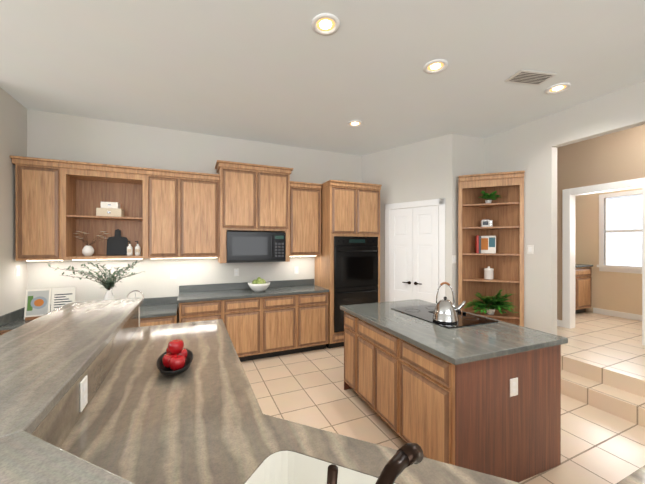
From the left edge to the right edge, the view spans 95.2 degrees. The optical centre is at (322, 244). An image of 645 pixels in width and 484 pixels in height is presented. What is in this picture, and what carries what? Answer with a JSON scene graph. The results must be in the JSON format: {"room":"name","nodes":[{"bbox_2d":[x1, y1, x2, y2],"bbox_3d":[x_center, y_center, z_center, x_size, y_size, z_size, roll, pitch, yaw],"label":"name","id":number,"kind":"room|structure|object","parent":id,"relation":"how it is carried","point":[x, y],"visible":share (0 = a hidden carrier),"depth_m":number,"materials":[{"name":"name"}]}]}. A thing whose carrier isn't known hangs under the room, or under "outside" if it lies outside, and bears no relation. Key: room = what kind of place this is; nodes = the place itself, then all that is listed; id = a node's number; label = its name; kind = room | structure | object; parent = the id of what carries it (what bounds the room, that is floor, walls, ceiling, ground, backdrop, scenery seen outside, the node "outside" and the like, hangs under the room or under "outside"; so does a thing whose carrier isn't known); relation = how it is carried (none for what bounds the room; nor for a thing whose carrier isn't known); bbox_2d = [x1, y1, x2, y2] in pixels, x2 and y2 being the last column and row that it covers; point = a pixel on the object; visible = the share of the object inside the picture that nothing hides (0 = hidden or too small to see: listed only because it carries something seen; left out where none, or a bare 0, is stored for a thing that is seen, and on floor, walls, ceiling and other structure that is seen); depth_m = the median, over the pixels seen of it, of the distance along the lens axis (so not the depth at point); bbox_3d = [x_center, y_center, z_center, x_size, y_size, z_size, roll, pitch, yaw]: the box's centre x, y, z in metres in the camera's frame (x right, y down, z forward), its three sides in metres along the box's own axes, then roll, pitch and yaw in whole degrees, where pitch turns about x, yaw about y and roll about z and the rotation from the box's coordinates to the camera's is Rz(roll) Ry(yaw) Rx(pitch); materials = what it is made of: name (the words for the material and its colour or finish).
{"room":"kitchen","nodes":[
{"label":"kitchen","id":0,"kind":"room"},
{"bbox_2d":[0,87,26,315],"bbox_3d":[-3.466,-0.009,3.192,0.120,3.250,0.720,0,0,-24],"label":"wall","id":1,"kind":"structure","parent":0,"point":[13,142],"depth_m":3.22,"materials":[{"name":"paint"}]},
{"bbox_2d":[0,307,24,326],"bbox_3d":[-3.420,0.786,3.265,0.020,0.100,0.583,0,0,-24],"label":"backsplash","id":2,"kind":"structure","parent":1,"relation":"attached to","point":[18,314],"depth_m":3.20,"materials":[{"name":"grey stone"}]},
{"bbox_2d":[16,265,19,275],"bbox_3d":[-3.464,0.296,3.347,0.010,0.118,0.075,0,0,-24],"label":"switch plate","id":3,"kind":"object","parent":1,"relation":"attached to","point":[17,267],"depth_m":3.35,"materials":[{"name":"white plastic"}]},
{"bbox_2d":[96,202,123,216],"bbox_3d":[-2.692,-0.443,3.741,0.260,0.185,0.182,0,0,-24],"label":"boxes","id":4,"kind":"object","parent":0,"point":[110,209],"visible":0.83,"depth_m":3.67,"materials":[{"name":"beige cardboard"}]},
{"bbox_2d":[27,109,361,301],"bbox_3d":[-1.451,-0.011,4.544,4.900,3.250,0.120,0,0,-24],"label":"wall","id":5,"kind":"structure","parent":0,"point":[55,136],"depth_m":4.11,"materials":[{"name":"paint"}]},
{"bbox_2d":[13,156,76,260],"bbox_3d":[-3.257,-0.387,3.486,0.440,1.125,0.348,0,0,-24],"label":"upper cabinet","id":6,"kind":"object","parent":5,"relation":"attached to","point":[45,189],"depth_m":3.35,"materials":[{"name":"brown wood"}]},
{"bbox_2d":[74,231,108,255],"bbox_3d":[-2.873,-0.015,3.660,0.386,0.309,0.144,0,0,-24],"label":"vase","id":7,"kind":"object","parent":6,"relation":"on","point":[87,250],"visible":0.98,"depth_m":3.62,"materials":[{"name":"white ceramic"}]},
{"bbox_2d":[170,270,175,278],"bbox_3d":[-2.120,0.425,4.178,0.075,0.118,0.010,0,0,-24],"label":"switch plate","id":8,"kind":"object","parent":5,"relation":"attached to","point":[172,273],"depth_m":4.17,"materials":[{"name":"white plastic"}]},
{"bbox_2d":[141,167,220,258],"bbox_3d":[-1.927,-0.388,4.075,0.930,1.125,0.348,0,0,-24],"label":"upper cabinet","id":9,"kind":"object","parent":5,"relation":"attached to","point":[179,208],"depth_m":3.92,"materials":[{"name":"brown wood"}]},
{"bbox_2d":[106,229,127,255],"bbox_3d":[-2.695,-0.036,3.871,0.230,0.349,0.059,0,0,-24],"label":"cutting board","id":10,"kind":"object","parent":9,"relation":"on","point":[117,243],"visible":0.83,"depth_m":3.86,"materials":[{"name":"black wood"}]},
{"bbox_2d":[127,241,132,255],"bbox_3d":[-2.489,0.045,3.799,0.064,0.188,0.065,0,0,-24],"label":"bottle","id":11,"kind":"object","parent":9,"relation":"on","point":[130,250],"depth_m":3.78,"materials":[{"name":"white ceramic"}]},
{"bbox_2d":[135,241,140,255],"bbox_3d":[-2.418,0.045,3.852,0.064,0.188,0.065,0,0,-24],"label":"bottle","id":12,"kind":"object","parent":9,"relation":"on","point":[137,248],"depth_m":3.83,"materials":[{"name":"white ceramic"}]},
{"bbox_2d":[50,279,313,310],"bbox_3d":[-1.849,0.709,4.290,3.724,0.250,0.020,0,0,-24],"label":"backsplash","id":13,"kind":"structure","parent":5,"relation":"attached to","point":[303,282],"depth_m":4.41,"materials":[{"name":"grey stone"}]},
{"bbox_2d":[234,268,238,275],"bbox_3d":[-1.324,0.424,4.530,0.075,0.118,0.010,0,0,-24],"label":"switch plate","id":14,"kind":"object","parent":5,"relation":"attached to","point":[236,271],"depth_m":4.53,"materials":[{"name":"white plastic"}]},
{"bbox_2d":[217,163,292,230],"bbox_3d":[-1.030,-0.668,4.433,1.000,0.925,0.418,0,0,-24],"label":"upper cabinet","id":15,"kind":"object","parent":5,"relation":"attached to","point":[270,213],"depth_m":4.23,"materials":[{"name":"brown wood"}]},
{"bbox_2d":[221,231,292,262],"bbox_3d":[-0.981,0.032,4.428,0.915,0.435,0.468,0,0,-24],"label":"microwave","id":16,"kind":"object","parent":5,"relation":"attached to","point":[241,246],"depth_m":4.22,"materials":[{"name":"black metal"}]},
{"bbox_2d":[293,183,320,256],"bbox_3d":[-0.336,-0.389,4.779,0.550,1.125,0.348,0,0,-24],"label":"upper cabinet","id":17,"kind":"object","parent":5,"relation":"attached to","point":[306,196],"depth_m":4.63,"materials":[{"name":"brown wood"}]},
{"bbox_2d":[0,0,644,155],"bbox_3d":[0.822,-1.672,1.557,15.000,0.080,9.500,0,0,-24],"label":"ceiling","id":18,"kind":"structure","parent":0,"point":[280,72],"depth_m":2.65,"materials":[{"name":"paint"}]},
{"bbox_2d":[311,13,339,35],"bbox_3d":[0.023,-1.627,2.176,0.209,0.012,0.209,0,0,21],"label":"recessed light","id":19,"kind":"object","parent":18,"relation":"in","point":[327,24],"depth_m":2.17,"materials":[{"name":"white"}]},
{"bbox_2d":[347,120,362,126],"bbox_3d":[0.438,-1.629,3.957,0.209,0.012,0.209,0,0,21],"label":"recessed light","id":20,"kind":"object","parent":18,"relation":"in","point":[354,123],"depth_m":3.95,"materials":[{"name":"white"}]},
{"bbox_2d":[423,59,447,73],"bbox_3d":[1.032,-1.628,2.689,0.209,0.012,0.209,0,0,21],"label":"recessed light","id":21,"kind":"object","parent":18,"relation":"in","point":[435,66],"depth_m":2.69,"materials":[{"name":"white"}]},
{"bbox_2d":[505,69,556,84],"bbox_3d":[2.025,-1.627,2.866,0.400,0.012,0.200,0,0,-10],"label":"ceiling vent","id":22,"kind":"object","parent":18,"relation":"in","point":[522,76],"visible":1,"depth_m":2.85,"materials":[{"name":"white metal"}]},
{"bbox_2d":[545,83,570,93],"bbox_3d":[2.451,-1.628,3.065,0.209,0.012,0.209,0,0,21],"label":"recessed light","id":23,"kind":"object","parent":18,"relation":"in","point":[557,88],"depth_m":3.07,"materials":[{"name":"white"}]},
{"bbox_2d":[362,134,451,301],"bbox_3d":[1.355,-0.011,4.926,1.627,3.250,0.120,0,0,43],"label":"wall","id":24,"kind":"structure","parent":0,"point":[419,171],"depth_m":4.73,"materials":[{"name":"paint"}]},
{"bbox_2d":[385,198,444,303],"bbox_3d":[1.455,0.459,4.736,0.412,2.310,0.950,0,0,-24],"label":"double door","id":25,"kind":"structure","parent":24,"relation":"attached to","point":[415,253],"depth_m":4.70,"materials":[{"name":"white"}]},
{"bbox_2d":[241,346,644,483],"bbox_3d":[-1.299,1.649,0.621,10.360,0.060,9.500,0,0,-24],"label":"floor","id":26,"kind":"structure","parent":0,"point":[598,446],"depth_m":2.74,"materials":[{"name":"tile"}]},
{"bbox_2d":[40,302,250,425],"bbox_3d":[0.200,1.073,1.575,2.725,1.090,3.330,0,0,-24],"label":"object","id":27,"kind":"structure","parent":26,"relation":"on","point":[90,393],"depth_m":1.55,"materials":[{"name":"stone"}]},
{"bbox_2d":[0,298,142,433],"bbox_3d":[-1.421,0.508,1.537,0.540,0.040,2.325,0,0,-24],"label":"countertop","id":28,"kind":"structure","parent":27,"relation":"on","point":[42,357],"depth_m":1.33,"materials":[{"name":"grey stone"}]},
{"bbox_2d":[156,349,192,375],"bbox_3d":[-0.826,0.662,1.650,0.185,0.050,0.370,0,0,-24],"label":"apple bowl","id":29,"kind":"object","parent":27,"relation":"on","point":[164,370],"visible":0.56,"depth_m":1.60,"materials":[{"name":"black"}]},
{"bbox_2d":[162,338,187,370],"bbox_3d":[-0.826,0.596,1.650,0.126,0.147,0.277,0,0,-24],"label":"apples","id":30,"kind":"object","parent":29,"relation":"in","point":[174,357],"visible":0.98,"depth_m":1.59,"materials":[{"name":"red food"}]},
{"bbox_2d":[0,386,644,483],"bbox_3d":[0.501,0.509,0.397,3.130,0.040,1.743,0,0,-24],"label":"countertop","id":31,"kind":"structure","parent":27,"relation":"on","point":[221,436],"depth_m":0.97,"materials":[{"name":"stone"}]},
{"bbox_2d":[327,443,422,483],"bbox_3d":[0.119,0.522,0.553,0.064,0.331,0.301,0,0,44],"label":"faucet","id":32,"kind":"object","parent":31,"relation":"on","point":[403,458],"visible":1,"depth_m":0.58,"materials":[{"name":"brown metal"}]},
{"bbox_2d":[140,315,175,326],"bbox_3d":[-2.168,1.243,3.819,0.520,0.745,0.623,0,0,-24],"label":"base cabinet","id":33,"kind":"object","parent":26,"relation":"on","point":[168,319],"depth_m":3.56,"materials":[{"name":"brown wood"}]},
{"bbox_2d":[176,299,223,322],"bbox_3d":[-1.669,1.167,4.040,0.513,0.895,0.623,0,0,-24],"label":"base cabinet","id":34,"kind":"object","parent":26,"relation":"on","point":[185,312],"depth_m":3.76,"materials":[{"name":"brown wood"}]},
{"bbox_2d":[0,303,175,330],"bbox_3d":[-2.677,0.853,3.586,1.639,0.035,0.638,0,0,-24],"label":"countertop","id":35,"kind":"structure","parent":34,"relation":"on","point":[161,309],"depth_m":3.58,"materials":[{"name":"grey stone"}]},
{"bbox_2d":[24,287,75,320],"bbox_3d":[-3.136,0.670,3.406,0.430,0.330,0.158,0,0,-30],"label":"cookbook stand","id":36,"kind":"object","parent":35,"relation":"on","point":[38,302],"visible":0.71,"depth_m":3.36,"materials":[{"name":"white paper"}]},
{"bbox_2d":[47,261,144,299],"bbox_3d":[-2.696,0.512,3.525,0.980,0.644,0.348,0,0,-24],"label":"vase","id":37,"kind":"object","parent":35,"relation":"on","point":[108,283],"visible":0.92,"depth_m":3.60,"materials":[{"name":"white ceramic"}]},
{"bbox_2d":[127,290,143,299],"bbox_3d":[-2.300,0.697,3.622,0.180,0.275,0.060,0,0,-24],"label":"desk clock","id":38,"kind":"object","parent":35,"relation":"on","point":[135,294],"visible":0.46,"depth_m":3.60,"materials":[{"name":"silver metal"}]},
{"bbox_2d":[224,299,263,361],"bbox_3d":[-1.201,1.167,4.248,0.512,0.895,0.623,0,0,-24],"label":"base cabinet","id":39,"kind":"object","parent":26,"relation":"on","point":[243,318],"depth_m":3.99,"materials":[{"name":"brown wood"}]},
{"bbox_2d":[264,295,299,357],"bbox_3d":[-0.732,1.167,4.455,0.513,0.895,0.623,0,0,-24],"label":"base cabinet","id":40,"kind":"object","parent":26,"relation":"on","point":[280,318],"depth_m":4.19,"materials":[{"name":"brown wood"}]},
{"bbox_2d":[176,283,327,302],"bbox_3d":[-0.972,0.702,4.340,2.080,0.035,0.638,0,0,-24],"label":"countertop","id":41,"kind":"structure","parent":40,"relation":"on","point":[245,292],"depth_m":4.14,"materials":[{"name":"grey stone"}]},
{"bbox_2d":[248,277,270,291],"bbox_3d":[-0.932,0.579,4.337,0.330,0.209,0.330,0,0,-24],"label":"bowl","id":42,"kind":"object","parent":41,"relation":"on","point":[259,284],"visible":1,"depth_m":4.25,"materials":[{"name":"white ceramic"}]},
{"bbox_2d":[300,291,328,351],"bbox_3d":[-0.263,1.167,4.663,0.512,0.895,0.623,0,0,-24],"label":"base cabinet","id":43,"kind":"object","parent":26,"relation":"on","point":[313,308],"depth_m":4.39,"materials":[{"name":"brown wood"}]},
{"bbox_2d":[315,180,381,348],"bbox_3d":[0.421,0.314,4.917,0.935,2.600,0.711,0,0,-24],"label":"tall cabinet","id":44,"kind":"object","parent":26,"relation":"on","point":[347,266],"visible":0.83,"depth_m":4.62,"materials":[{"name":"brown wood"}]},
{"bbox_2d":[344,315,565,481],"bbox_3d":[0.988,1.169,2.722,1.086,0.895,1.636,0,0,-24],"label":"kitchen island","id":45,"kind":"object","parent":26,"relation":"on","point":[475,392],"depth_m":2.03,"materials":[{"name":"brown wood"}]},
{"bbox_2d":[340,299,567,370],"bbox_3d":[0.996,0.701,2.724,1.150,0.040,1.695,0,0,-24],"label":"island countertop","id":46,"kind":"structure","parent":45,"relation":"on","point":[463,347],"depth_m":2.19,"materials":[{"name":"grey stone"}]},
{"bbox_2d":[388,303,503,330],"bbox_3d":[1.140,0.668,2.862,0.604,0.027,0.824,0,0,-24],"label":"cooktop","id":47,"kind":"object","parent":46,"relation":"in","point":[425,311],"depth_m":2.80,"materials":[{"name":"black glass"}]},
{"bbox_2d":[433,282,465,323],"bbox_3d":[1.100,0.499,2.607,0.236,0.345,0.215,0,0,-24],"label":"kettle","id":48,"kind":"object","parent":47,"relation":"on","point":[445,310],"visible":1,"depth_m":2.55,"materials":[{"name":"silver metal"}]},
{"bbox_2d":[458,171,524,326],"bbox_3d":[2.345,0.310,4.115,0.614,2.610,0.614,0,0,-24],"label":"bookcase","id":49,"kind":"object","parent":26,"relation":"on","point":[505,214],"visible":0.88,"depth_m":4.25,"materials":[{"name":"brown wood"}]},
{"bbox_2d":[475,235,495,252],"bbox_3d":[2.344,-0.007,4.297,0.284,0.260,0.216,0,0,-24],"label":"cookbook","id":50,"kind":"object","parent":49,"relation":"on","point":[485,244],"visible":1,"depth_m":4.27,"materials":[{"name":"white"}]},
{"bbox_2d":[481,220,492,226],"bbox_3d":[2.388,-0.310,4.282,0.140,0.107,0.098,0,0,21],"label":"radio","id":51,"kind":"object","parent":49,"relation":"on","point":[486,223],"visible":0.96,"depth_m":4.24,"materials":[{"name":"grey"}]},
{"bbox_2d":[484,266,493,279],"bbox_3d":[2.419,0.406,4.280,0.123,0.185,0.123,0,0,-24],"label":"jar","id":52,"kind":"object","parent":49,"relation":"on","point":[489,273],"visible":1,"depth_m":4.24,"materials":[{"name":"white ceramic"}]},
{"bbox_2d":[478,191,501,202],"bbox_3d":[2.365,-0.686,4.169,0.270,0.198,0.241,0,0,-24],"label":"potted plant","id":53,"kind":"object","parent":49,"relation":"on","point":[490,197],"visible":1,"depth_m":4.18,"materials":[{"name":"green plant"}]},
{"bbox_2d":[465,289,517,314],"bbox_3d":[2.337,0.794,4.044,0.552,0.399,0.601,0,0,-24],"label":"potted plant","id":54,"kind":"object","parent":49,"relation":"on","point":[494,303],"visible":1,"depth_m":4.06,"materials":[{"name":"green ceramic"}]},
{"bbox_2d":[452,134,483,306],"bbox_3d":[2.181,-0.011,4.490,0.631,3.250,0.120,0,0,-20],"label":"wall","id":55,"kind":"structure","parent":0,"point":[467,155],"depth_m":4.36,"materials":[{"name":"paint"}]},
{"bbox_2d":[452,255,455,262],"bbox_3d":[1.940,0.214,4.332,0.075,0.118,0.011,0,0,-21],"label":"switch plate","id":56,"kind":"object","parent":55,"relation":"attached to","point":[453,256],"depth_m":4.33,"materials":[{"name":"white plastic"}]},
{"bbox_2d":[484,81,644,334],"bbox_3d":[3.889,-0.007,1.550,0.120,3.250,7.000,0,0,-24],"label":"wall","id":57,"kind":"structure","parent":0,"point":[530,149],"depth_m":3.76,"materials":[{"name":"paint"}]},
{"bbox_2d":[527,245,533,253],"bbox_3d":[2.768,0.065,3.919,0.010,0.118,0.075,0,0,-24],"label":"switch plate","id":58,"kind":"object","parent":57,"relation":"attached to","point":[530,249],"depth_m":3.91,"materials":[{"name":"white plastic"}]},
{"bbox_2d":[557,312,644,426],"bbox_3d":[5.293,1.485,3.541,5.220,0.380,9.500,0,0,-24],"label":"tiled steps","id":59,"kind":"structure","parent":0,"point":[602,362],"depth_m":3.27,"materials":[{"name":"tile"}]},
{"bbox_2d":[575,264,592,313],"bbox_3d":[4.495,0.835,5.626,1.070,0.915,0.632,0,0,-24],"label":"laundry cabinet","id":60,"kind":"object","parent":59,"relation":"on","point":[582,287],"visible":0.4,"depth_m":5.45,"materials":[{"name":"brown wood"}]},
{"bbox_2d":[557,125,644,319],"bbox_3d":[4.489,-0.169,3.182,0.120,2.930,9.500,0,0,-24],"label":"wall","id":61,"kind":"structure","parent":0,"point":[614,157],"depth_m":4.25,"materials":[{"name":"beige paint"}]},
{"bbox_2d":[557,320,561,326],"bbox_3d":[3.642,1.244,4.931,0.014,0.100,0.660,0,0,-24],"label":"baseboard","id":62,"kind":"structure","parent":61,"relation":"attached to","point":[559,322],"depth_m":4.66,"materials":[{"name":"white wood"}]},
{"bbox_2d":[562,178,644,345],"bbox_3d":[4.039,0.215,4.198,0.156,2.160,1.000,0,0,-24],"label":"door frame","id":63,"kind":"structure","parent":61,"relation":"attached to","point":[568,258],"depth_m":4.55,"materials":[{"name":"white wood"}]},
{"bbox_2d":[575,187,641,314],"bbox_3d":[5.492,-0.171,4.993,0.120,2.930,7.000,0,0,-24],"label":"wall","id":64,"kind":"structure","parent":0,"point":[618,291],"depth_m":5.53,"materials":[{"name":"beige paint"}]},
{"bbox_2d":[593,308,641,320],"bbox_3d":[5.529,1.244,4.744,0.014,0.100,1.870,0,0,-24],"label":"baseboard","id":65,"kind":"structure","parent":64,"relation":"attached to","point":[616,314],"depth_m":5.26,"materials":[{"name":"white wood"}]},
{"bbox_2d":[597,190,641,273],"bbox_3d":[5.381,-0.222,5.125,0.125,1.430,0.910,0,0,-24],"label":"window","id":66,"kind":"structure","parent":64,"relation":"in","point":[623,240],"depth_m":5.26,"materials":[{"name":"white glass"}]}
]}

